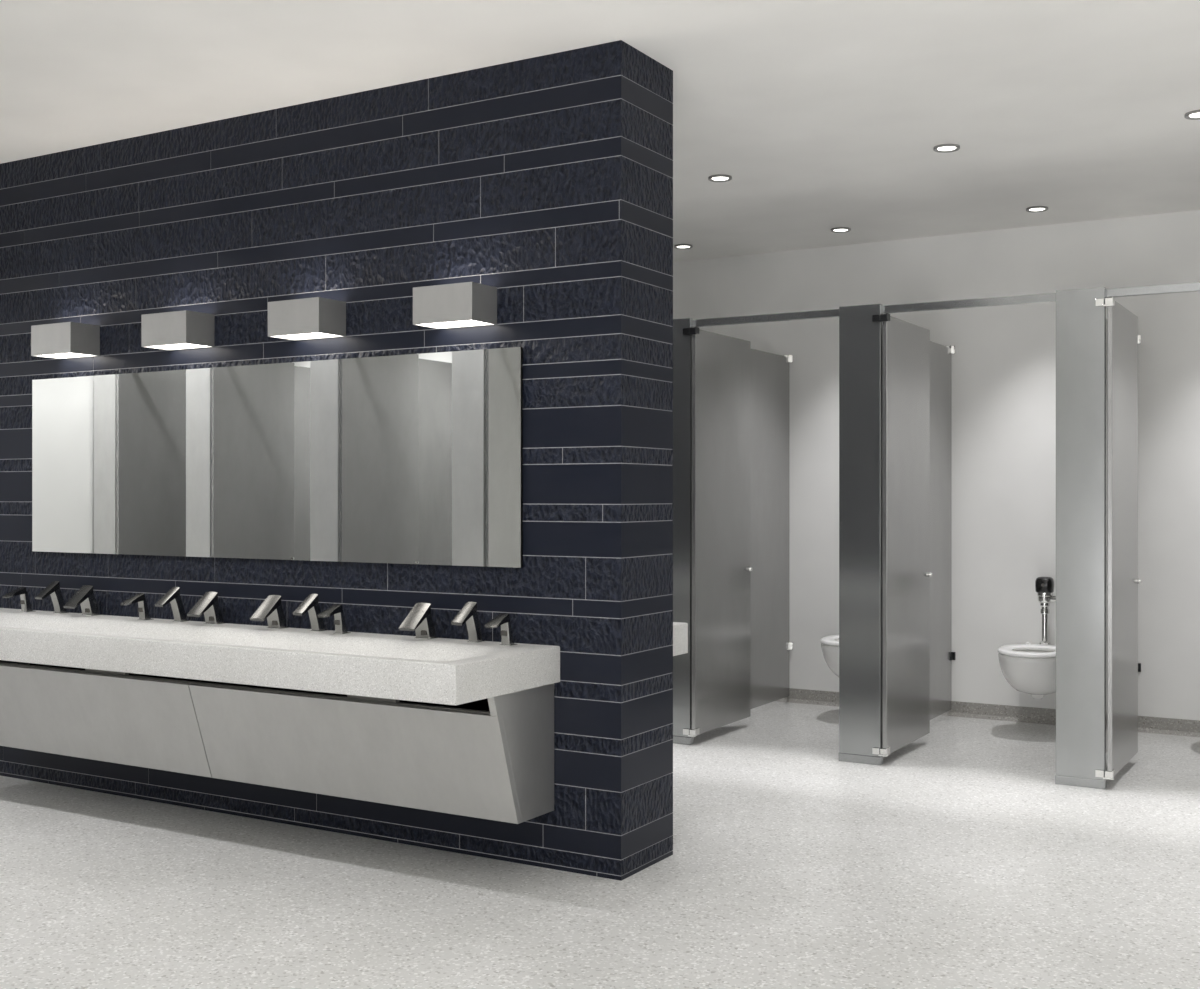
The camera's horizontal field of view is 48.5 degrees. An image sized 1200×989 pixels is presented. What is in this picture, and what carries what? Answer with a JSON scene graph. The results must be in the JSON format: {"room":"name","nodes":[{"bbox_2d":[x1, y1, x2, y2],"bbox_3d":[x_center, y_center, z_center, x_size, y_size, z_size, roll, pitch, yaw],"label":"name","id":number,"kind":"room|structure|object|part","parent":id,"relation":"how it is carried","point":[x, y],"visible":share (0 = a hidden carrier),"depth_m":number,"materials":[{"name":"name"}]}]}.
{"room":"public restroom","nodes":[
{"label":"public restroom","id":0,"kind":"room"},
{"bbox_2d":[0,40,672,880],"bbox_3d":[-1.927,-0.111,5.705,4.850,2.721,0.363,0,0,31],"label":"wall","id":1,"kind":"structure","parent":0,"point":[546,181],"depth_m":4.68,"materials":[{"name":"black tile"}]},
{"bbox_2d":[31,322,99,358],"bbox_3d":[-2.243,-0.645,5.595,0.250,0.127,0.145,0,0,31],"label":"wall sconce","id":2,"kind":"object","parent":1,"relation":"attached to","point":[64,340],"visible":1,"depth_m":5.54,"materials":[{"name":"metal"}]},
{"bbox_2d":[39,353,92,357],"bbox_3d":[-2.243,-0.588,5.595,0.238,0.006,0.133,0,0,31],"label":"diffuser","id":3,"kind":"object","parent":2,"relation":"attached to","point":[48,355],"depth_m":5.61,"materials":[{"name":"white plastic"}]},
{"bbox_2d":[141,310,214,349],"bbox_3d":[-1.663,-0.645,5.252,0.250,0.127,0.145,0,0,31],"label":"wall sconce","id":4,"kind":"object","parent":1,"relation":"attached to","point":[176,330],"visible":1,"depth_m":5.20,"materials":[{"name":"white metal"}]},
{"bbox_2d":[149,344,205,348],"bbox_3d":[-1.663,-0.588,5.252,0.238,0.006,0.133,0,0,31],"label":"diffuser","id":5,"kind":"object","parent":4,"relation":"attached to","point":[157,346],"depth_m":5.27,"materials":[{"name":"white plastic"}]},
{"bbox_2d":[0,660,553,823],"bbox_3d":[-1.422,0.839,4.990,2.742,0.429,0.352,0,0,31],"label":"vanity cabinet","id":6,"kind":"object","parent":1,"relation":"attached to","point":[492,758],"visible":0.74,"depth_m":4.65,"materials":[{"name":"laminate"}]},
{"bbox_3d":[-2.592,0.839,5.681,0.026,0.429,0.352,0,0,31],"label":"panel","id":7,"kind":"part","parent":6,"relation":"part of","materials":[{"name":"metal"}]},
{"bbox_3d":[-2.057,0.873,5.266,1.370,0.360,0.137,0,0,31],"label":"panel","id":8,"kind":"part","parent":6,"relation":"part of","materials":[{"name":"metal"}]},
{"bbox_3d":[-1.481,0.704,4.888,2.670,0.032,0.020,0,0,31],"label":"rail","id":9,"kind":"part","parent":6,"relation":"part of","materials":[{"name":"grey"}]},
{"bbox_2d":[0,608,559,704],"bbox_3d":[-1.582,0.564,4.955,3.026,0.119,0.577,0,0,31],"label":"countertop","id":10,"kind":"structure","parent":6,"relation":"on","point":[447,671],"depth_m":4.49,"materials":[{"name":"stone"}]},
{"bbox_2d":[2,586,35,611],"bbox_3d":[-2.483,0.449,5.697,0.052,0.110,0.138,0,0,31],"label":"soap dispenser","id":11,"kind":"object","parent":10,"relation":"on","point":[25,601],"visible":1,"depth_m":5.71,"materials":[{"name":"metal"}]},
{"bbox_3d":[-2.494,0.416,5.679,0.052,0.044,0.096,0,0,31],"label":"spout","id":12,"kind":"part","parent":11,"relation":"part of","materials":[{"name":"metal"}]},
{"bbox_3d":[-2.464,0.460,5.729,0.034,0.088,0.050,0,0,31],"label":"post","id":13,"kind":"part","parent":11,"relation":"part of","materials":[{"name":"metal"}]},
{"bbox_2d":[35,581,68,613],"bbox_3d":[-2.311,0.435,5.625,0.046,0.140,0.133,0,0,31],"label":"faucet","id":14,"kind":"object","parent":10,"relation":"on","point":[53,589],"visible":0.99,"depth_m":5.63,"materials":[{"name":"metal"}]},
{"bbox_3d":[-2.322,0.402,5.606,0.046,0.073,0.089,0,0,31],"label":"spout","id":15,"kind":"part","parent":14,"relation":"part of","materials":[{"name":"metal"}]},
{"bbox_3d":[-2.298,0.448,5.646,0.036,0.112,0.074,0,0,31],"label":"post","id":16,"kind":"part","parent":14,"relation":"part of","materials":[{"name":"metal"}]},
{"bbox_2d":[63,585,100,615],"bbox_3d":[-2.146,0.441,5.530,0.068,0.126,0.136,0,0,31],"label":"dryer","id":17,"kind":"object","parent":10,"relation":"on","point":[84,596],"visible":1,"depth_m":5.53,"materials":[{"name":"metal"}]},
{"bbox_3d":[-2.156,0.423,5.514,0.068,0.090,0.098,0,0,31],"label":"spout","id":18,"kind":"part","parent":17,"relation":"part of","materials":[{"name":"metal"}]},
{"bbox_3d":[-2.132,0.455,5.555,0.060,0.098,0.070,0,0,31],"label":"post","id":19,"kind":"part","parent":17,"relation":"part of","materials":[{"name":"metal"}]},
{"bbox_2d":[120,593,153,620],"bbox_3d":[-1.849,0.449,5.322,0.052,0.110,0.138,0,0,31],"label":"soap dispenser","id":20,"kind":"object","parent":10,"relation":"on","point":[143,611],"visible":1,"depth_m":5.33,"materials":[{"name":"silver metal"}]},
{"bbox_3d":[-1.859,0.416,5.304,0.052,0.044,0.096,0,0,31],"label":"spout","id":21,"kind":"part","parent":20,"relation":"part of","materials":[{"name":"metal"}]},
{"bbox_3d":[-1.829,0.460,5.355,0.034,0.088,0.050,0,0,31],"label":"post","id":22,"kind":"part","parent":20,"relation":"part of","materials":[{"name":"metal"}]},
{"bbox_2d":[155,587,188,621],"bbox_3d":[-1.687,0.435,5.256,0.046,0.140,0.133,0,0,31],"label":"faucet","id":23,"kind":"object","parent":10,"relation":"on","point":[173,596],"visible":1,"depth_m":5.26,"materials":[{"name":"silver metal"}]},
{"bbox_3d":[-1.698,0.402,5.237,0.046,0.073,0.089,0,0,31],"label":"spout","id":24,"kind":"part","parent":23,"relation":"part of","materials":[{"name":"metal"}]},
{"bbox_3d":[-1.674,0.448,5.278,0.036,0.112,0.074,0,0,31],"label":"post","id":25,"kind":"part","parent":23,"relation":"part of","materials":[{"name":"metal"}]},
{"bbox_2d":[187,592,225,624],"bbox_3d":[-1.524,0.441,5.163,0.068,0.126,0.136,0,0,31],"label":"dryer","id":26,"kind":"object","parent":10,"relation":"on","point":[208,604],"visible":1,"depth_m":5.16,"materials":[{"name":"silver metal"}]},
{"bbox_3d":[-1.533,0.423,5.146,0.068,0.090,0.098,0,0,31],"label":"spout","id":27,"kind":"part","parent":26,"relation":"part of","materials":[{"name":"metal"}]},
{"bbox_3d":[-1.509,0.455,5.188,0.060,0.098,0.070,0,0,31],"label":"post","id":28,"kind":"part","parent":26,"relation":"part of","materials":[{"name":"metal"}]},
{"bbox_2d":[250,595,288,628],"bbox_3d":[-1.237,0.441,4.993,0.068,0.126,0.136,0,0,31],"label":"dryer","id":29,"kind":"object","parent":10,"relation":"on","point":[271,609],"visible":1,"depth_m":4.99,"materials":[{"name":"silver metal"}]},
{"bbox_3d":[-1.247,0.423,4.977,0.068,0.090,0.098,0,0,31],"label":"spout","id":30,"kind":"part","parent":29,"relation":"part of","materials":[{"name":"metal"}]},
{"bbox_3d":[-1.222,0.455,5.018,0.060,0.098,0.070,0,0,31],"label":"post","id":31,"kind":"part","parent":29,"relation":"part of","materials":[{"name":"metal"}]},
{"bbox_2d":[293,594,326,631],"bbox_3d":[-1.062,0.435,4.888,0.046,0.140,0.133,0,0,31],"label":"faucet","id":32,"kind":"object","parent":10,"relation":"on","point":[310,604],"visible":0.98,"depth_m":4.89,"materials":[{"name":"silver metal"}]},
{"bbox_3d":[-1.074,0.402,4.869,0.046,0.073,0.089,0,0,31],"label":"spout","id":33,"kind":"part","parent":32,"relation":"part of","materials":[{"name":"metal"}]},
{"bbox_3d":[-1.050,0.448,4.910,0.036,0.112,0.074,0,0,31],"label":"post","id":34,"kind":"part","parent":32,"relation":"part of","materials":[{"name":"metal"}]},
{"bbox_2d":[317,604,350,633],"bbox_3d":[-0.958,0.449,4.796,0.052,0.110,0.138,0,0,31],"label":"soap dispenser","id":35,"kind":"object","parent":10,"relation":"on","point":[336,610],"visible":1,"depth_m":4.81,"materials":[{"name":"silver metal"}]},
{"bbox_3d":[-0.968,0.416,4.778,0.052,0.044,0.096,0,0,31],"label":"spout","id":36,"kind":"part","parent":35,"relation":"part of","materials":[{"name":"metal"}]},
{"bbox_3d":[-0.938,0.460,4.829,0.034,0.088,0.050,0,0,31],"label":"post","id":37,"kind":"part","parent":35,"relation":"part of","materials":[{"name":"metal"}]},
{"bbox_2d":[399,603,437,639],"bbox_3d":[-0.631,0.441,4.636,0.068,0.126,0.136,0,0,31],"label":"dryer","id":38,"kind":"object","parent":10,"relation":"on","point":[419,620],"visible":1,"depth_m":4.63,"materials":[{"name":"silver metal"}]},
{"bbox_3d":[-0.640,0.423,4.619,0.068,0.090,0.098,0,0,31],"label":"spout","id":39,"kind":"part","parent":38,"relation":"part of","materials":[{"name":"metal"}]},
{"bbox_3d":[-0.616,0.455,4.660,0.060,0.098,0.070,0,0,31],"label":"post","id":40,"kind":"part","parent":38,"relation":"part of","materials":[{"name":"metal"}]},
{"bbox_2d":[451,602,484,642],"bbox_3d":[-0.447,0.435,4.524,0.046,0.140,0.133,0,0,31],"label":"faucet","id":41,"kind":"object","parent":10,"relation":"on","point":[468,614],"visible":1,"depth_m":4.53,"materials":[{"name":"silver metal"}]},
{"bbox_3d":[-0.458,0.402,4.505,0.046,0.073,0.089,0,0,31],"label":"spout","id":42,"kind":"part","parent":41,"relation":"part of","materials":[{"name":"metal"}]},
{"bbox_3d":[-0.434,0.448,4.546,0.036,0.112,0.074,0,0,31],"label":"post","id":43,"kind":"part","parent":41,"relation":"part of","materials":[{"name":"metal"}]},
{"bbox_2d":[485,613,517,645],"bbox_3d":[-0.329,0.449,4.425,0.052,0.110,0.138,0,0,31],"label":"soap dispenser","id":44,"kind":"object","parent":10,"relation":"on","point":[502,620],"visible":1,"depth_m":4.43,"materials":[{"name":"silver metal"}]},
{"bbox_3d":[-0.340,0.416,4.407,0.052,0.044,0.096,0,0,31],"label":"spout","id":45,"kind":"part","parent":44,"relation":"part of","materials":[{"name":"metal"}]},
{"bbox_3d":[-0.309,0.460,4.458,0.034,0.088,0.050,0,0,31],"label":"post","id":46,"kind":"part","parent":44,"relation":"part of","materials":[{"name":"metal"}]},
{"bbox_3d":[-0.875,0.873,4.568,1.370,0.360,0.137,0,0,31],"label":"panel","id":47,"kind":"part","parent":6,"relation":"part of","materials":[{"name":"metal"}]},
{"bbox_3d":[-0.253,0.839,4.300,0.026,0.429,0.352,0,0,31],"label":"panel","id":48,"kind":"part","parent":6,"relation":"part of","materials":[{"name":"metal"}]},
{"bbox_2d":[32,347,522,567],"bbox_3d":[-1.364,-0.126,5.150,2.554,0.745,0.012,0,0,31],"label":"wall mirror","id":49,"kind":"object","parent":1,"relation":"attached to","point":[409,458],"visible":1,"depth_m":5.02,"materials":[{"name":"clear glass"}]},
{"bbox_2d":[268,297,345,339],"bbox_3d":[-1.079,-0.645,4.908,0.250,0.127,0.145,0,0,31],"label":"wall sconce","id":50,"kind":"object","parent":1,"relation":"attached to","point":[316,317],"visible":1,"depth_m":4.85,"materials":[{"name":"white metal"}]},
{"bbox_2d":[275,333,337,338],"bbox_3d":[-1.079,-0.588,4.908,0.238,0.006,0.133,0,0,31],"label":"diffuser","id":51,"kind":"object","parent":50,"relation":"attached to","point":[277,335],"depth_m":4.90,"materials":[{"name":"white"}]},
{"bbox_2d":[413,282,496,328],"bbox_3d":[-0.497,-0.645,4.564,0.250,0.127,0.145,0,0,31],"label":"wall sconce","id":52,"kind":"object","parent":1,"relation":"attached to","point":[466,304],"visible":1,"depth_m":4.50,"materials":[{"name":"white metal"}]},
{"bbox_2d":[419,320,488,327],"bbox_3d":[-0.497,-0.588,4.564,0.238,0.006,0.133,0,0,31],"label":"diffuser","id":53,"kind":"object","parent":52,"relation":"attached to","point":[425,323],"depth_m":4.56,"materials":[{"name":"white"}]},
{"bbox_3d":[-1.058,0.838,5.607,2.742,0.429,0.352,0,0,31],"label":"vanity cabinet","id":54,"kind":"object","parent":1,"relation":"attached to","visible":0},
{"bbox_2d":[673,622,687,655],"bbox_3d":[-1.105,0.564,5.765,3.026,0.119,0.577,0,0,31],"label":"countertop","id":55,"kind":"structure","parent":54,"relation":"on","point":[680,630],"depth_m":5.19,"materials":[{"name":"stone"}]},
{"bbox_2d":[0,701,1199,988],"bbox_3d":[-1.050,1.310,3.993,8.400,0.120,9.507,0,0,31],"label":"floor","id":56,"kind":"structure","parent":0,"point":[958,860],"depth_m":4.26,"materials":[{"name":"stone"}]},
{"bbox_2d":[672,318,692,744],"bbox_3d":[0.371,0.184,6.716,0.204,2.131,0.040,0,0,31],"label":"pilaster","id":57,"kind":"object","parent":56,"relation":"on","point":[682,344],"visible":0.48,"depth_m":6.67,"materials":[{"name":"metal"}]},
{"bbox_2d":[683,327,751,736],"bbox_3d":[0.621,0.185,6.926,0.076,2.038,0.680,0,0,32],"label":"door","id":58,"kind":"structure","parent":57,"relation":"attached to","point":[721,364],"depth_m":6.87,"materials":[{"name":"silver metal"}]},
{"bbox_2d":[693,282,1199,326],"bbox_3d":[1.729,-0.859,5.948,5.200,0.036,0.026,0,0,31],"label":"headrail","id":59,"kind":"object","parent":57,"relation":"attached to","point":[1194,286],"visible":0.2,"depth_m":6.01,"materials":[{"name":"metal"}]},
{"bbox_2d":[839,304,882,764],"bbox_3d":[1.216,0.184,6.218,0.204,2.131,0.040,0,0,31],"label":"pilaster","id":60,"kind":"object","parent":56,"relation":"on","point":[860,338],"visible":1,"depth_m":6.20,"materials":[{"name":"metal"}]},
{"bbox_2d":[872,313,931,756],"bbox_3d":[1.466,0.185,6.428,0.076,2.038,0.680,0,0,32],"label":"door","id":61,"kind":"structure","parent":60,"relation":"attached to","point":[907,574],"depth_m":6.37,"materials":[{"name":"silver metal"}]},
{"bbox_2d":[1055,287,1106,788],"bbox_3d":[2.062,0.184,5.718,0.204,2.131,0.040,0,0,31],"label":"pilaster","id":62,"kind":"object","parent":56,"relation":"on","point":[1080,324],"visible":1,"depth_m":5.71,"materials":[{"name":"metal"}]},
{"bbox_2d":[1095,297,1141,779],"bbox_3d":[2.312,0.185,5.928,0.076,2.038,0.680,0,0,32],"label":"door","id":63,"kind":"structure","parent":62,"relation":"attached to","point":[1123,580],"depth_m":5.83,"materials":[{"name":"silver metal"}]},
{"bbox_3d":[2.326,0.186,5.926,0.020,2.028,0.670,0,0,31],"label":"panel","id":64,"kind":"part","parent":63,"relation":"part of","materials":[{"name":"silver metal"}]},
{"bbox_2d":[0,0,1199,261],"bbox_3d":[-1.050,-1.531,3.993,8.400,0.120,9.507,0,0,31],"label":"ceiling","id":65,"kind":"structure","parent":0,"point":[822,116],"depth_m":4.78,"materials":[{"name":"paint"}]},
{"bbox_2d":[674,244,692,248],"bbox_3d":[0.492,-1.464,7.880,0.110,0.011,0.110,0,0,31],"label":"recessed light","id":66,"kind":"object","parent":65,"relation":"in","point":[679,246],"visible":1,"depth_m":7.87,"materials":[{"name":"white glass"}]},
{"bbox_2d":[708,175,731,181],"bbox_3d":[0.557,-1.464,6.179,0.110,0.011,0.110,0,0,31],"label":"recessed light","id":67,"kind":"object","parent":65,"relation":"in","point":[714,178],"visible":1,"depth_m":6.18,"materials":[{"name":"grey metal"}]},
{"bbox_2d":[831,227,850,232],"bbox_3d":[1.333,-1.464,7.384,0.110,0.011,0.110,0,0,31],"label":"recessed light","id":68,"kind":"object","parent":65,"relation":"in","point":[837,229],"visible":1,"depth_m":7.37,"materials":[{"name":"white"}]},
{"bbox_2d":[933,144,959,152],"bbox_3d":[1.467,-1.464,5.642,0.110,0.011,0.110,0,0,31],"label":"recessed light","id":69,"kind":"object","parent":65,"relation":"in","point":[943,148],"visible":1,"depth_m":5.64,"materials":[{"name":"white"}]},
{"bbox_2d":[1026,206,1047,211],"bbox_3d":[2.244,-1.464,6.846,0.110,0.011,0.110,0,0,31],"label":"recessed light","id":70,"kind":"object","parent":65,"relation":"in","point":[1034,208],"visible":1,"depth_m":6.83,"materials":[{"name":"white"}]},
{"bbox_2d":[1184,110,1199,119],"bbox_3d":[2.314,-1.464,5.142,0.110,0.011,0.110,0,0,31],"label":"recessed light","id":71,"kind":"object","parent":65,"relation":"in","point":[1192,115],"visible":1,"depth_m":5.15,"materials":[{"name":"white glass"}]},
{"bbox_2d":[672,210,1199,720],"bbox_3d":[1.392,-0.111,7.984,8.250,2.721,0.150,0,0,31],"label":"wall","id":72,"kind":"structure","parent":0,"point":[1003,365],"depth_m":7.42,"materials":[{"name":"white paint"}]},
{"bbox_2d":[751,349,792,708],"bbox_3d":[0.756,0.188,7.391,0.052,2.055,1.517,0,0,31],"label":"partition panel","id":73,"kind":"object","parent":72,"relation":"attached to","point":[770,644],"depth_m":7.77,"materials":[{"name":"silver metal"}]},
{"bbox_2d":[820,635,838,676],"bbox_3d":[1.455,0.938,7.523,0.368,0.286,0.578,0,0,31],"label":"toilet","id":74,"kind":"object","parent":72,"relation":"attached to","point":[829,644],"visible":0.23,"depth_m":7.36,"materials":[{"name":"white ceramic"}]},
{"bbox_3d":[1.427,0.812,7.477,0.368,0.034,0.470,0,0,31],"label":"seat","id":75,"kind":"part","parent":74,"relation":"part of","materials":[{"name":"white plastic"}]},
{"bbox_2d":[930,341,955,719],"bbox_3d":[1.601,0.188,6.892,0.052,2.055,1.517,0,0,31],"label":"partition panel","id":76,"kind":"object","parent":72,"relation":"attached to","point":[941,655],"depth_m":7.35,"materials":[{"name":"silver metal"}]},
{"bbox_2d":[777,688,1199,736],"bbox_3d":[1.282,1.209,7.946,8.100,0.082,0.028,0,0,31],"label":"baseboard","id":77,"kind":"structure","parent":72,"relation":"attached to","point":[1146,724],"depth_m":7.37,"materials":[{"name":"stone"}]},
{"bbox_2d":[998,642,1055,698],"bbox_3d":[2.300,0.938,7.024,0.368,0.286,0.578,0,0,31],"label":"toilet","id":78,"kind":"object","parent":72,"relation":"attached to","point":[1029,668],"visible":0.79,"depth_m":6.84,"materials":[{"name":"white ceramic"}]},
{"bbox_3d":[2.273,0.812,6.978,0.368,0.034,0.470,0,0,31],"label":"seat","id":79,"kind":"part","parent":78,"relation":"part of","materials":[{"name":"white plastic"}]},
{"bbox_2d":[1035,577,1055,644],"bbox_3d":[2.437,0.625,7.196,0.155,0.362,0.144,0,0,31],"label":"valve","id":80,"kind":"object","parent":72,"relation":"attached to","point":[1044,586],"visible":0.79,"depth_m":7.17,"materials":[{"name":"silver metal"}]},
{"bbox_2d":[1106,319,1140,752],"bbox_3d":[2.446,0.188,6.393,0.052,2.055,1.517,0,0,31],"label":"partition","id":81,"kind":"structure","parent":72,"relation":"attached to","point":[1139,336],"depth_m":6.27,"materials":[{"name":"silver metal"}]},
{"bbox_3d":[2.440,0.194,6.390,0.021,2.042,1.506,0,0,31],"label":"panel","id":82,"kind":"part","parent":81,"relation":"part of","materials":[{"name":"silver metal"}]}
]}

